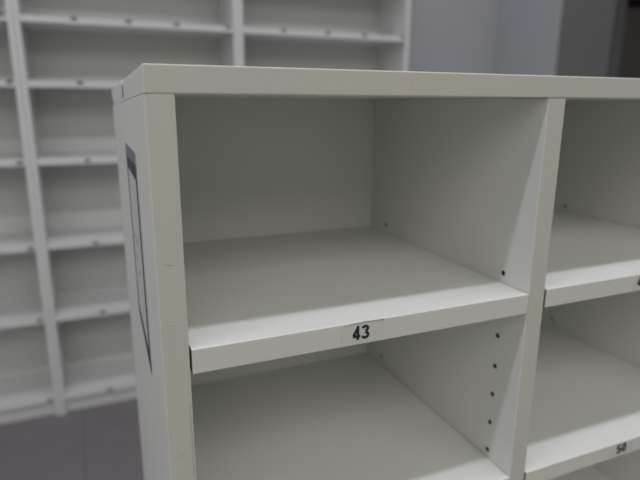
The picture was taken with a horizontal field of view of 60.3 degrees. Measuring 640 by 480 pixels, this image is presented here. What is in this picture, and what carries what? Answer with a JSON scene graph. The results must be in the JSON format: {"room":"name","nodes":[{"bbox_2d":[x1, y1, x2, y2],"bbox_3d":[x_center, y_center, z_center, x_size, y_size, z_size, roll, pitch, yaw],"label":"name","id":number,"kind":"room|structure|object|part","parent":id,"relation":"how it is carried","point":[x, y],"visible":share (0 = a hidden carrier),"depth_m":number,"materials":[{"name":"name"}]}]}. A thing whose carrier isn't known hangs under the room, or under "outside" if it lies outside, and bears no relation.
{"room":"mail room","nodes":[
{"label":"mail room","id":0,"kind":"room"},
{"bbox_2d":[0,398,143,479],"bbox_3d":[1.762,1.417,-0.148,7.800,0.100,9.200,-6,15,-22],"label":"floor","id":1,"kind":"structure","parent":0,"point":[47,447],"depth_m":2.10,"materials":[{"name":"plastic"}]},
{"bbox_2d":[0,0,60,423],"bbox_3d":[-1.500,-0.242,2.029,0.801,2.020,0.280,-6,15,-22],"label":"bookcase","id":2,"kind":"object","parent":1,"relation":"on","point":[28,374],"visible":0.86,"depth_m":2.28,"materials":[{"name":"white laminate"}]},
{"bbox_3d":[-1.496,-0.773,1.894,0.761,0.024,0.270,-6,15,-22],"label":"shelf","id":3,"kind":"part","parent":2,"relation":"part of","materials":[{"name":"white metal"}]},
{"bbox_3d":[-1.497,-0.557,1.948,0.761,0.024,0.270,-6,15,-22],"label":"shelf","id":4,"kind":"part","parent":2,"relation":"part of","materials":[{"name":"white metal"}]},
{"bbox_3d":[-1.499,-0.281,2.018,0.761,0.024,0.270,-6,15,-22],"label":"shelf","id":5,"kind":"part","parent":2,"relation":"part of","materials":[{"name":"white metal"}]},
{"bbox_3d":[-1.500,0.035,2.097,0.761,0.024,0.270,-6,15,-22],"label":"shelf","id":6,"kind":"part","parent":2,"relation":"part of","materials":[{"name":"white wood"}]},
{"bbox_3d":[-1.502,0.326,2.170,0.761,0.024,0.270,-6,15,-22],"label":"shelf","id":7,"kind":"part","parent":2,"relation":"part of","materials":[{"name":"white wood"}]},
{"bbox_3d":[-1.504,0.666,2.256,0.761,0.024,0.270,-6,15,-22],"label":"shelf","id":8,"kind":"part","parent":2,"relation":"part of","materials":[{"name":"white wood"}]},
{"bbox_2d":[11,0,238,414],"bbox_3d":[-0.759,-0.315,2.335,0.806,2.020,0.280,-6,15,-22],"label":"bookcase","id":9,"kind":"object","parent":1,"relation":"on","point":[72,54],"visible":0.49,"depth_m":2.34,"materials":[{"name":"white laminate"}]},
{"bbox_3d":[-1.121,-0.280,2.186,0.019,2.020,0.280,-6,15,-22],"label":"panel","id":10,"kind":"part","parent":9,"relation":"part of","materials":[{"name":"white wood"}]},
{"bbox_3d":[-0.757,-0.630,2.254,0.766,0.024,0.270,-6,15,-22],"label":"shelf","id":11,"kind":"part","parent":9,"relation":"part of","materials":[{"name":"white wood"}]},
{"bbox_3d":[-0.758,-0.354,2.324,0.766,0.024,0.270,-6,15,-22],"label":"shelf","id":12,"kind":"part","parent":9,"relation":"part of","materials":[{"name":"white wood"}]},
{"bbox_3d":[-0.760,-0.037,2.403,0.766,0.024,0.270,-6,15,-22],"label":"shelf","id":13,"kind":"part","parent":9,"relation":"part of","materials":[{"name":"white wood"}]},
{"bbox_3d":[-0.762,0.253,2.476,0.766,0.024,0.270,-6,15,-22],"label":"shelf","id":14,"kind":"part","parent":9,"relation":"part of","materials":[{"name":"white wood"}]},
{"bbox_3d":[-0.763,0.593,2.562,0.766,0.024,0.270,-6,15,-22],"label":"shelf","id":15,"kind":"part","parent":9,"relation":"part of","materials":[{"name":"white wood"}]},
{"bbox_3d":[-0.755,-0.846,2.200,0.766,0.024,0.270,-6,15,-22],"label":"shelf","id":16,"kind":"part","parent":9,"relation":"part of","materials":[{"name":"white wood"}]},
{"bbox_3d":[-0.397,-0.351,2.485,0.019,2.020,0.280,-6,15,-22],"label":"panel","id":17,"kind":"part","parent":9,"relation":"part of","materials":[{"name":"white wood"}]},
{"bbox_2d":[237,0,410,98],"bbox_3d":[-0.017,-0.388,2.642,0.805,2.020,0.280,-6,15,-22],"label":"bookcase","id":18,"kind":"object","parent":1,"relation":"on","point":[317,34],"visible":0.12,"depth_m":2.60,"materials":[{"name":"white laminate"}]},
{"bbox_3d":[-0.379,-0.352,2.493,0.019,2.020,0.280,-6,15,-22],"label":"panel","id":19,"kind":"part","parent":18,"relation":"part of","materials":[{"name":"white wood"}]},
{"bbox_3d":[-0.013,-0.919,2.507,0.765,0.024,0.270,-6,15,-22],"label":"shelf","id":20,"kind":"part","parent":18,"relation":"part of","materials":[{"name":"white wood"}]},
{"bbox_3d":[0.345,-0.424,2.792,0.019,2.020,0.280,-6,15,-22],"label":"panel","id":21,"kind":"part","parent":18,"relation":"part of","materials":[{"name":"white wood"}]},
{"bbox_2d":[112,63,639,479],"bbox_3d":[0.128,0.454,0.774,0.670,1.300,0.360,-6,15,-22],"label":"shelving unit","id":22,"kind":"object","parent":1,"relation":"on","point":[395,275],"visible":1,"depth_m":0.59,"materials":[{"name":"white laminate"}]},
{"bbox_2d":[125,142,151,373],"bbox_3d":[-0.161,0.012,0.488,0.001,0.189,0.097,-6,15,-22],"label":"notice sheet","id":23,"kind":"object","parent":22,"relation":"attached to","point":[130,154],"visible":1,"depth_m":0.48,"materials":[{"name":"grey paper"}]},
{"bbox_3d":[-0.172,0.485,0.651,0.018,1.296,0.359,-6,15,-22],"label":"panel","id":24,"kind":"part","parent":22,"relation":"part of","materials":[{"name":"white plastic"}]},
{"bbox_3d":[0.079,0.405,0.881,0.633,1.222,0.005,-6,15,-22],"label":"panel","id":25,"kind":"part","parent":22,"relation":"part of","materials":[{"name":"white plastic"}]},
{"bbox_2d":[191,353,509,479],"bbox_3d":[-0.010,0.223,0.623,0.302,0.019,0.302,-6,15,-22],"label":"shelf","id":26,"kind":"object","parent":22,"relation":"attached to","point":[318,416],"depth_m":0.62,"materials":[{"name":"white laminate"}]},
{"bbox_2d":[183,226,528,373],"bbox_3d":[-0.009,0.038,0.576,0.302,0.019,0.302,-6,15,-22],"label":"shelf","id":27,"kind":"object","parent":22,"relation":"attached to","point":[260,293],"depth_m":0.50,"materials":[{"name":"white laminate"}]},
{"bbox_2d":[549,465,612,479],"bbox_3d":[0.289,0.378,0.793,0.310,0.018,0.302,-6,15,-22],"label":"shelf","id":28,"kind":"object","parent":22,"relation":"attached to","point":[593,472],"depth_m":0.84,"materials":[{"name":"white laminate"}]},
{"bbox_2d":[524,322,639,479],"bbox_3d":[0.290,0.194,0.747,0.310,0.018,0.302,-6,15,-22],"label":"shelf","id":29,"kind":"object","parent":22,"relation":"attached to","point":[585,410],"depth_m":0.68,"materials":[{"name":"white laminate"}]},
{"bbox_3d":[0.428,0.433,0.901,0.018,1.282,0.359,-6,15,-22],"label":"panel","id":30,"kind":"part","parent":22,"relation":"part of","materials":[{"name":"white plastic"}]},
{"bbox_2d":[543,209,639,307],"bbox_3d":[0.291,0.006,0.699,0.310,0.018,0.302,-6,15,-22],"label":"shelf","id":31,"kind":"object","parent":22,"relation":"attached to","point":[593,253],"depth_m":0.61,"materials":[{"name":"white laminate"}]},
{"bbox_2d":[84,420,85,479],"bbox_3d":[0.550,1.624,-1.203,0.002,0.001,7.970,-6,15,-22],"label":"trim","id":32,"kind":"structure","parent":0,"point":[84,420],"depth_m":2.11,"materials":[{"name":"grey"}]},
{"bbox_2d":[408,0,498,73],"bbox_3d":[-1.172,-0.853,2.250,4.635,3.100,0.100,-6,15,-22],"label":"wall","id":33,"kind":"structure","parent":0,"point":[449,36],"depth_m":2.96,"materials":[{"name":"white paint"}]},
{"bbox_2d":[493,0,616,76],"bbox_3d":[1.086,-1.101,3.285,0.355,3.100,1.207,-6,15,-22],"label":"wall pier","id":34,"kind":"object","parent":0,"point":[534,37],"visible":0.22,"depth_m":2.77,"materials":[{"name":"paint"}]},
{"bbox_3d":[2.241,-1.387,4.451,2.710,3.100,0.100,-6,15,-22],"label":"doorway","id":35,"kind":"structure","parent":0,"visible":0},
{"bbox_2d":[607,0,639,77],"bbox_3d":[2.796,-1.084,4.735,1.060,2.380,0.165,-6,15,-22],"label":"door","id":36,"kind":"structure","parent":35,"relation":"attached to","point":[624,59],"depth_m":4.45,"materials":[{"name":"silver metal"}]},
{"bbox_3d":[2.787,-1.089,4.755,1.060,2.380,0.120,-6,15,-22],"label":"frame","id":37,"kind":"part","parent":36,"relation":"part of","materials":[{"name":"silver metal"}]}
]}

